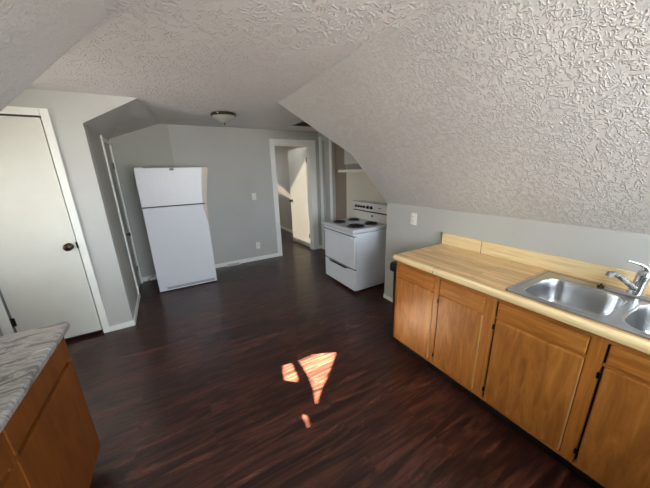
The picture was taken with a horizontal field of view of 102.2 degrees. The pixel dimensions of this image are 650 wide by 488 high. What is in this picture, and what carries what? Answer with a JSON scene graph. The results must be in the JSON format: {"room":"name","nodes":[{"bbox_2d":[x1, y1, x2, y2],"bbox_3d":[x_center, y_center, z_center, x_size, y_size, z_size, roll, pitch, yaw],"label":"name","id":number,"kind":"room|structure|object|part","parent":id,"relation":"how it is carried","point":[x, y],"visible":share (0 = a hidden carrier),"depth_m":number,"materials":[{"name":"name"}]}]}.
{"room":"kitchen","nodes":[
{"label":"kitchen","id":0,"kind":"room"},
{"bbox_2d":[0,0,107,110],"bbox_3d":[-0.790,-0.143,-0.129,1.195,1.050,2.837,-10,18,-28],"label":"ceiling","id":1,"kind":"structure","parent":0,"point":[34,34],"depth_m":1.00,"materials":[{"name":"paint"}]},
{"bbox_2d":[0,88,133,336],"bbox_3d":[-2.751,-0.116,2.302,1.362,2.290,0.120,-10,18,-28],"label":"wall","id":2,"kind":"structure","parent":0,"point":[72,136],"depth_m":2.45,"materials":[{"name":"grey paint"}]},
{"bbox_2d":[0,116,101,338],"bbox_3d":[-2.615,-0.032,2.321,0.600,2.038,0.110,-10,18,-28],"label":"door","id":3,"kind":"structure","parent":2,"relation":"in","point":[44,281],"depth_m":2.35,"materials":[{"name":"white paint"}]},
{"bbox_3d":[-2.397,0.031,2.446,0.068,0.068,0.073,-10,18,-28],"label":"knob","id":4,"kind":"part","parent":3,"relation":"part of","materials":[{"name":"brown metal"}]},
{"bbox_2d":[0,106,109,339],"bbox_3d":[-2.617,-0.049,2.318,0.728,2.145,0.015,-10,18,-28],"label":"trim","id":5,"kind":"structure","parent":2,"relation":"attached to","point":[5,325],"depth_m":2.37,"materials":[{"name":"white paint"}]},
{"bbox_2d":[109,320,134,330],"bbox_3d":[-2.178,0.879,2.822,0.216,0.062,0.014,-10,18,-28],"label":"baseboard","id":6,"kind":"structure","parent":2,"relation":"attached to","point":[129,323],"depth_m":2.82,"materials":[{"name":"white paint"}]},
{"bbox_2d":[86,125,141,312],"bbox_3d":[-2.581,-0.371,3.202,0.100,2.290,1.332,-11,18,-30],"label":"wall","id":7,"kind":"structure","parent":0,"point":[94,136],"depth_m":2.94,"materials":[{"name":"grey paint"}]},
{"bbox_2d":[100,135,142,296],"bbox_3d":[-2.684,-0.322,3.514,0.016,2.035,0.656,-11,18,-30],"label":"trim","id":8,"kind":"structure","parent":7,"relation":"attached to","point":[103,139],"depth_m":3.40,"materials":[{"name":"white paint"}]},
{"bbox_2d":[104,143,140,288],"bbox_3d":[-2.689,-0.301,3.519,0.106,1.968,0.510,-10,18,-28],"label":"door","id":9,"kind":"structure","parent":7,"relation":"in","point":[112,167],"depth_m":3.55,"materials":[{"name":"grey paint"}]},
{"bbox_2d":[133,294,139,324],"bbox_3d":[-2.290,0.780,3.191,0.014,0.062,0.759,-11,18,-30],"label":"baseboard","id":10,"kind":"structure","parent":7,"relation":"attached to","point":[138,297],"depth_m":3.14,"materials":[{"name":"white paint"}]},
{"bbox_2d":[75,92,157,138],"bbox_3d":[-2.288,-1.396,3.039,0.603,0.245,1.450,-10,18,-28],"label":"ceiling","id":11,"kind":"structure","parent":0,"point":[110,116],"depth_m":2.59,"materials":[{"name":"paint"}]},
{"bbox_2d":[109,124,321,278],"bbox_3d":[-2.097,-0.678,4.258,4.530,2.290,0.150,-10,18,-28],"label":"wall","id":12,"kind":"structure","parent":0,"point":[237,161],"depth_m":4.33,"materials":[{"name":"grey paint"}]},
{"bbox_2d":[142,253,277,281],"bbox_3d":[-1.867,0.379,4.579,2.200,0.070,0.026,-10,18,-28],"label":"baseboard","id":13,"kind":"structure","parent":12,"relation":"attached to","point":[274,254],"depth_m":4.77,"materials":[{"name":"white paint"}]},
{"bbox_2d":[269,139,318,255],"bbox_3d":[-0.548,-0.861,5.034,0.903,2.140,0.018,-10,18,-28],"label":"trim","id":14,"kind":"structure","parent":12,"relation":"attached to","point":[311,143],"depth_m":4.97,"materials":[{"name":"white paint"}]},
{"bbox_2d":[288,147,309,246],"bbox_3d":[-0.561,-0.969,5.614,0.100,2.015,0.777,-12,19,-34],"label":"door","id":15,"kind":"structure","parent":12,"relation":"in","point":[297,160],"depth_m":5.61,"materials":[{"name":"white paint"}]},
{"bbox_2d":[27,0,430,131],"bbox_3d":[0.019,-1.294,1.745,6.300,0.120,5.970,-10,18,-28],"label":"ceiling","id":16,"kind":"structure","parent":0,"point":[185,61],"depth_m":1.60,"materials":[{"name":"paint"}]},
{"bbox_2d":[210,111,236,124],"bbox_3d":[-1.238,-1.537,3.229,0.314,0.134,0.304,-10,18,-28],"label":"ceiling light","id":17,"kind":"object","parent":16,"relation":"attached to","point":[224,117],"visible":1,"depth_m":3.14,"materials":[{"name":"white glass"}]},
{"bbox_3d":[-1.242,-1.529,3.228,0.268,0.075,0.268,-10,18,-28],"label":"lamp shade","id":18,"kind":"part","parent":17,"relation":"part of","materials":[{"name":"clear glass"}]},
{"bbox_2d":[291,121,311,126],"bbox_3d":[-0.264,-1.863,4.071,0.400,0.012,0.400,-10,18,-28],"label":"ceiling vent","id":19,"kind":"object","parent":16,"relation":"in","point":[300,123],"visible":0.5,"depth_m":4.08,"materials":[{"name":"black metal"}]},
{"bbox_2d":[274,146,304,229],"bbox_3d":[-1.145,-1.595,7.218,0.120,2.420,4.260,-10,18,-28],"label":"wall","id":20,"kind":"structure","parent":0,"point":[281,152],"depth_m":7.03,"materials":[{"name":"grey paint"}]},
{"bbox_2d":[280,225,292,232],"bbox_3d":[-1.170,-0.455,7.499,0.014,0.075,4.220,-10,18,-28],"label":"baseboard","id":21,"kind":"structure","parent":20,"relation":"attached to","point":[282,227],"depth_m":7.33,"materials":[{"name":"white paint"}]},
{"bbox_2d":[65,228,592,487],"bbox_3d":[-1.032,0.539,4.267,6.300,0.120,10.450,-10,18,-28],"label":"floor","id":22,"kind":"structure","parent":0,"point":[274,372],"depth_m":1.90,"materials":[{"name":"brown wood"}]},
{"bbox_2d":[0,433,25,487],"bbox_3d":[-1.118,1.079,0.528,0.618,0.843,0.592,-10,18,-28],"label":"base cabinet","id":23,"kind":"object","parent":22,"relation":"on","point":[10,477],"visible":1,"depth_m":0.82,"materials":[{"name":"brown wood"}]},
{"bbox_3d":[-0.871,0.695,0.582,0.018,0.136,0.579,-10,18,-28],"label":"drawer","id":24,"kind":"part","parent":23,"relation":"part of","materials":[{"name":"brown wood"}]},
{"bbox_3d":[-0.862,0.984,0.656,0.015,0.743,0.592,-10,18,-28],"label":"frame","id":25,"kind":"part","parent":23,"relation":"part of","materials":[{"name":"brown wood"}]},
{"bbox_3d":[-0.860,1.061,0.683,0.018,0.576,0.579,-10,18,-28],"label":"door","id":26,"kind":"part","parent":23,"relation":"part of","materials":[{"name":"brown wood"}]},
{"bbox_2d":[1,337,100,487],"bbox_3d":[-1.414,0.950,1.023,0.618,0.843,0.583,-10,18,-28],"label":"base cabinet","id":27,"kind":"object","parent":22,"relation":"on","point":[51,438],"visible":0.72,"depth_m":1.11,"materials":[{"name":"brown wood"}]},
{"bbox_3d":[-1.157,0.855,1.151,0.015,0.743,0.583,-10,18,-28],"label":"frame","id":28,"kind":"part","parent":27,"relation":"part of","materials":[{"name":"brown wood"}]},
{"bbox_3d":[-1.166,0.566,1.077,0.018,0.136,0.570,-10,18,-28],"label":"drawer","id":29,"kind":"part","parent":27,"relation":"part of","materials":[{"name":"brown wood"}]},
{"bbox_2d":[133,167,216,291],"bbox_3d":[-2.108,-0.256,3.877,0.840,1.682,0.642,-10,18,-28],"label":"refrigerator","id":30,"kind":"object","parent":22,"relation":"on","point":[172,200],"visible":1,"depth_m":3.57,"materials":[{"name":"white metal"}]},
{"bbox_3d":[-2.014,-0.758,3.468,0.773,0.482,0.058,-10,18,-28],"label":"freezer door","id":31,"kind":"part","parent":30,"relation":"part of","materials":[{"name":"white metal"}]},
{"bbox_3d":[-1.999,0.016,3.678,0.754,1.098,0.058,-10,18,-28],"label":"fridge door","id":32,"kind":"part","parent":30,"relation":"part of","materials":[{"name":"white metal"}]},
{"bbox_3d":[-1.670,-0.818,3.646,0.124,0.478,0.062,-10,18,-28],"label":"handle","id":33,"kind":"part","parent":30,"relation":"part of","materials":[{"name":"beige plastic"}]},
{"bbox_3d":[-1.690,-0.395,3.744,0.054,0.356,0.062,-10,18,-28],"label":"handle","id":34,"kind":"part","parent":30,"relation":"part of","materials":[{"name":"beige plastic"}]},
{"bbox_2d":[226,261,239,266],"bbox_3d":[-1.635,0.357,4.668,0.235,0.049,0.044,-10,18,-28],"label":"floor vent","id":35,"kind":"object","parent":22,"relation":"in","point":[238,262],"visible":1,"depth_m":4.65,"materials":[{"name":"grey plastic"}]},
{"bbox_2d":[323,200,386,291],"bbox_3d":[0.441,-0.011,3.755,0.664,1.130,0.764,-10,18,-28],"label":"range","id":36,"kind":"object","parent":22,"relation":"on","point":[355,247],"visible":0.98,"depth_m":3.52,"materials":[{"name":"white metal"}]},
{"bbox_3d":[0.164,-0.138,3.557,0.036,0.025,0.700,-10,18,-28],"label":"handle","id":37,"kind":"part","parent":36,"relation":"part of","materials":[{"name":"white metal"}]},
{"bbox_3d":[0.181,0.277,3.699,0.004,0.026,0.500,-10,18,-28],"label":"handle","id":38,"kind":"part","parent":36,"relation":"part of","materials":[{"name":"black plastic"}]},
{"bbox_3d":[0.188,-0.186,3.559,0.043,0.027,0.748,-10,18,-28],"label":"rail","id":39,"kind":"part","parent":36,"relation":"part of","materials":[{"name":"white metal"}]},
{"bbox_3d":[0.196,0.043,3.623,0.026,0.434,0.750,-10,18,-28],"label":"oven door","id":40,"kind":"part","parent":36,"relation":"part of","materials":[{"name":"white metal"}]},
{"bbox_3d":[0.207,0.403,3.723,0.026,0.282,0.750,-10,18,-28],"label":"drawer","id":41,"kind":"part","parent":36,"relation":"part of","materials":[{"name":"white metal"}]},
{"bbox_2d":[323,217,386,233],"bbox_3d":[0.418,-0.280,3.672,0.618,0.069,0.764,-10,18,-28],"label":"cooktop","id":42,"kind":"object","parent":36,"relation":"in","point":[355,225],"depth_m":3.51,"materials":[{"name":"white metal"}]},
{"bbox_2d":[390,261,396,337],"bbox_3d":[0.819,0.506,2.524,0.474,0.770,0.140,-10,18,-28],"label":"trash can","id":43,"kind":"object","parent":22,"relation":"on","point":[393,265],"visible":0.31,"depth_m":2.41,"materials":[{"name":"black plastic"}]},
{"bbox_3d":[0.809,0.173,2.432,0.474,0.080,0.140,-10,18,-28],"label":"lid","id":44,"kind":"part","parent":43,"relation":"part of","materials":[{"name":"black plastic"}]},
{"bbox_2d":[393,261,437,369],"bbox_3d":[0.966,0.533,2.275,0.606,0.843,0.399,-10,18,-28],"label":"base cabinet","id":45,"kind":"object","parent":22,"relation":"on","point":[416,289],"visible":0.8,"depth_m":2.10,"materials":[{"name":"brown wood"}]},
{"bbox_3d":[0.727,0.872,2.223,0.019,0.021,0.363,-10,18,-28],"label":"rail","id":46,"kind":"part","parent":45,"relation":"part of","materials":[{"name":"brown wood"}]},
{"bbox_3d":[0.714,0.586,2.138,0.021,0.571,0.351,-10,18,-28],"label":"door","id":47,"kind":"part","parent":45,"relation":"part of","materials":[{"name":"brown wood"}]},
{"bbox_3d":[0.711,0.301,2.065,0.017,0.016,0.363,-10,18,-28],"label":"rail","id":48,"kind":"part","parent":45,"relation":"part of","materials":[{"name":"brown wood"}]},
{"bbox_3d":[0.704,0.248,2.044,0.020,0.095,0.351,-10,18,-28],"label":"drawer","id":49,"kind":"part","parent":45,"relation":"part of","materials":[{"name":"brown wood"}]},
{"bbox_3d":[0.708,0.185,2.033,0.017,0.030,0.363,-10,18,-28],"label":"rail","id":50,"kind":"part","parent":45,"relation":"part of","materials":[{"name":"brown wood"}]},
{"bbox_2d":[430,276,491,403],"bbox_3d":[1.159,0.617,1.951,0.606,0.843,0.372,-10,18,-28],"label":"base cabinet","id":51,"kind":"object","parent":22,"relation":"on","point":[462,313],"visible":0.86,"depth_m":1.77,"materials":[{"name":"brown wood"}]},
{"bbox_3d":[0.919,0.955,1.902,0.019,0.021,0.319,-10,18,-28],"label":"rail","id":52,"kind":"part","parent":51,"relation":"part of","materials":[{"name":"brown wood"}]},
{"bbox_3d":[0.905,0.670,1.817,0.021,0.571,0.307,-10,18,-28],"label":"door","id":53,"kind":"part","parent":51,"relation":"part of","materials":[{"name":"brown wood"}]},
{"bbox_3d":[0.902,0.384,1.744,0.017,0.016,0.319,-10,18,-28],"label":"rail","id":54,"kind":"part","parent":51,"relation":"part of","materials":[{"name":"brown wood"}]},
{"bbox_3d":[0.896,0.332,1.723,0.020,0.095,0.307,-10,18,-28],"label":"drawer","id":55,"kind":"part","parent":51,"relation":"part of","materials":[{"name":"brown wood"}]},
{"bbox_3d":[0.899,0.269,1.712,0.017,0.030,0.319,-10,18,-28],"label":"rail","id":56,"kind":"part","parent":51,"relation":"part of","materials":[{"name":"brown wood"}]},
{"bbox_2d":[477,296,649,487],"bbox_3d":[1.500,0.765,1.379,0.606,0.843,0.990,-10,18,-28],"label":"base cabinet","id":57,"kind":"object","parent":22,"relation":"on","point":[584,401],"visible":0.91,"depth_m":1.29,"materials":[{"name":"brown wood"}]},
{"bbox_3d":[1.131,1.048,1.545,0.019,0.021,0.401,-10,18,-28],"label":"rail","id":58,"kind":"part","parent":57,"relation":"part of","materials":[{"name":"brown wood"}]},
{"bbox_3d":[1.118,0.763,1.460,0.021,0.571,0.389,-10,18,-28],"label":"door","id":59,"kind":"part","parent":57,"relation":"part of","materials":[{"name":"brown wood"}]},
{"bbox_3d":[1.115,0.477,1.387,0.017,0.016,0.401,-10,18,-28],"label":"rail","id":60,"kind":"part","parent":57,"relation":"part of","materials":[{"name":"brown wood"}]},
{"bbox_3d":[1.109,0.424,1.366,0.020,0.095,0.389,-10,18,-28],"label":"drawer","id":61,"kind":"part","parent":57,"relation":"part of","materials":[{"name":"brown wood"}]},
{"bbox_3d":[1.112,0.361,1.355,0.017,0.030,0.401,-10,18,-28],"label":"rail","id":62,"kind":"part","parent":57,"relation":"part of","materials":[{"name":"brown wood"}]},
{"bbox_3d":[1.371,1.152,1.143,0.019,0.021,0.444,-10,18,-28],"label":"rail","id":63,"kind":"part","parent":57,"relation":"part of","materials":[{"name":"brown wood"}]},
{"bbox_3d":[1.357,0.867,1.058,0.021,0.571,0.432,-10,18,-28],"label":"door","id":64,"kind":"part","parent":57,"relation":"part of","materials":[{"name":"brown wood"}]},
{"bbox_3d":[1.355,0.581,0.986,0.017,0.016,0.444,-10,18,-28],"label":"rail","id":65,"kind":"part","parent":57,"relation":"part of","materials":[{"name":"brown wood"}]},
{"bbox_3d":[1.348,0.529,0.965,0.020,0.095,0.432,-10,18,-28],"label":"drawer","id":66,"kind":"part","parent":57,"relation":"part of","materials":[{"name":"brown wood"}]},
{"bbox_3d":[1.351,0.466,0.954,0.017,0.030,0.444,-10,18,-28],"label":"rail","id":67,"kind":"part","parent":57,"relation":"part of","materials":[{"name":"brown wood"}]},
{"bbox_3d":[1.904,0.943,0.697,0.611,0.843,0.634,-10,18,-28],"label":"base cabinet","id":68,"kind":"object","parent":22,"relation":"on","visible":0},
{"bbox_2d":[393,233,649,353],"bbox_3d":[1.442,0.275,1.303,0.630,0.144,2.423,-10,18,-28],"label":"countertop","id":69,"kind":"structure","parent":68,"relation":"on","point":[489,268],"depth_m":1.74,"materials":[{"name":"laminate"}]},
{"bbox_2d":[505,271,649,339],"bbox_3d":[1.464,0.391,1.297,0.532,0.176,0.840,-10,18,-28],"label":"sink","id":70,"kind":"object","parent":69,"relation":"in","point":[577,296],"visible":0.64,"depth_m":1.47,"materials":[{"name":"silver metal"}]},
{"bbox_2d":[523,278,626,338],"bbox_3d":[1.342,0.354,1.444,0.397,0.176,0.357,-10,18,-28],"label":"basin","id":71,"kind":"object","parent":70,"relation":"in","point":[601,304],"depth_m":1.52,"materials":[{"name":"silver metal"}]},
{"bbox_2d":[622,303,649,334],"bbox_3d":[1.536,0.438,1.119,0.397,0.176,0.352,-10,18,-28],"label":"basin","id":72,"kind":"object","parent":70,"relation":"in","point":[636,317],"depth_m":1.29,"materials":[{"name":"silver metal"}]},
{"bbox_2d":[597,260,649,300],"bbox_3d":[1.613,0.189,1.335,0.283,0.189,0.188,12,20,40],"label":"faucet","id":73,"kind":"object","parent":69,"relation":"on","point":[636,288],"visible":1,"depth_m":1.35,"materials":[{"name":"silver metal"}]},
{"bbox_3d":[1.557,0.197,1.359,0.167,0.123,0.035,-2,16,-2],"label":"spout","id":74,"kind":"part","parent":73,"relation":"part of","materials":[{"name":"silver metal"}]},
{"bbox_3d":[1.646,0.268,1.373,0.054,0.014,0.270,-10,18,-28],"label":"plate","id":75,"kind":"part","parent":73,"relation":"part of","materials":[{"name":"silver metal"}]},
{"bbox_3d":[1.623,0.125,1.356,0.093,0.078,0.035,10,20,37],"label":"lever","id":76,"kind":"part","parent":73,"relation":"part of","materials":[{"name":"silver metal"}]},
{"bbox_3d":[-0.821,1.209,0.030,0.618,0.843,0.592,-10,18,-28],"label":"base cabinet","id":77,"kind":"object","parent":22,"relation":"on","visible":0},
{"bbox_2d":[0,322,69,432],"bbox_3d":[-1.118,0.650,0.415,0.650,0.041,1.790,-10,18,-28],"label":"countertop","id":78,"kind":"structure","parent":77,"relation":"on","point":[23,355],"depth_m":1.04,"materials":[{"name":"grey laminate"}]},
{"bbox_2d":[318,132,346,235],"bbox_3d":[0.517,-0.782,4.355,0.120,2.290,2.555,-10,18,-28],"label":"wall","id":79,"kind":"structure","parent":0,"point":[324,138],"depth_m":4.93,"materials":[{"name":"grey paint"}]},
{"bbox_2d":[319,136,324,249],"bbox_3d":[-0.061,-0.952,5.198,0.025,2.200,0.080,-10,18,-28],"label":"trim","id":80,"kind":"structure","parent":79,"relation":"attached to","point":[320,137],"depth_m":5.15,"materials":[{"name":"white paint"}]},
{"bbox_2d":[324,140,330,220],"bbox_3d":[0.108,-0.887,5.095,0.050,2.116,0.276,-10,18,-28],"label":"door","id":81,"kind":"structure","parent":79,"relation":"in","point":[326,143],"depth_m":5.04,"materials":[{"name":"grey paint"}]},
{"bbox_2d":[329,139,332,219],"bbox_3d":[0.120,-0.873,4.894,0.025,2.200,0.065,-10,18,-28],"label":"trim","id":82,"kind":"structure","parent":79,"relation":"attached to","point":[330,141],"depth_m":4.79,"materials":[{"name":"white paint"}]},
{"bbox_2d":[335,143,345,219],"bbox_3d":[0.333,-0.766,4.747,0.050,2.056,0.436,-10,18,-28],"label":"door","id":83,"kind":"structure","parent":79,"relation":"in","point":[340,177],"depth_m":4.69,"materials":[{"name":"beige paint"}]},
{"bbox_2d":[344,150,358,164],"bbox_3d":[0.581,-1.412,3.540,0.327,0.635,0.750,-10,18,-28],"label":"upper cabinet","id":84,"kind":"object","parent":79,"relation":"attached to","point":[349,159],"visible":0.05,"depth_m":3.75,"materials":[{"name":"grey wood"}]},
{"bbox_2d":[338,165,363,171],"bbox_3d":[0.546,-1.036,3.576,0.471,0.097,0.700,-10,18,-28],"label":"range hood","id":85,"kind":"object","parent":84,"relation":"attached to","point":[350,168],"visible":0.26,"depth_m":3.59,"materials":[{"name":"white metal"}]},
{"bbox_2d":[346,165,386,217],"bbox_3d":[0.735,-0.662,3.861,0.008,2.269,1.453,-10,18,-28],"label":"wall","id":86,"kind":"structure","parent":79,"relation":"attached to","point":[359,185],"depth_m":4.13,"materials":[{"name":"beige paint"}]},
{"bbox_2d":[279,0,649,234],"bbox_3d":[1.006,-0.636,1.530,1.123,1.090,4.037,-10,18,-28],"label":"ceiling","id":87,"kind":"structure","parent":0,"point":[535,110],"depth_m":1.36,"materials":[{"name":"paint"}]},
{"bbox_2d":[384,203,649,297],"bbox_3d":[1.811,-0.101,1.760,0.560,2.290,3.385,-10,18,-28],"label":"wall","id":88,"kind":"structure","parent":0,"point":[610,248],"depth_m":1.93,"materials":[{"name":"grey paint"}]},
{"bbox_2d":[383,294,392,301],"bbox_3d":[0.845,0.697,3.181,0.014,0.050,0.385,-10,18,-28],"label":"baseboard","id":89,"kind":"structure","parent":88,"relation":"attached to","point":[387,297],"depth_m":3.26,"materials":[{"name":"white paint"}]},
{"bbox_2d":[410,212,416,224],"bbox_3d":[0.920,-0.263,2.730,0.010,0.124,0.080,-10,18,-28],"label":"wall outlet","id":90,"kind":"object","parent":88,"relation":"attached to","point":[413,218],"visible":1,"depth_m":2.73,"materials":[{"name":"white plastic"}]},
{"bbox_2d":[442,233,649,294],"bbox_3d":[1.705,0.207,1.440,0.020,0.103,2.420,-10,18,-28],"label":"backsplash","id":91,"kind":"structure","parent":88,"relation":"attached to","point":[581,269],"depth_m":1.77,"materials":[{"name":"beige laminate"}]}
]}

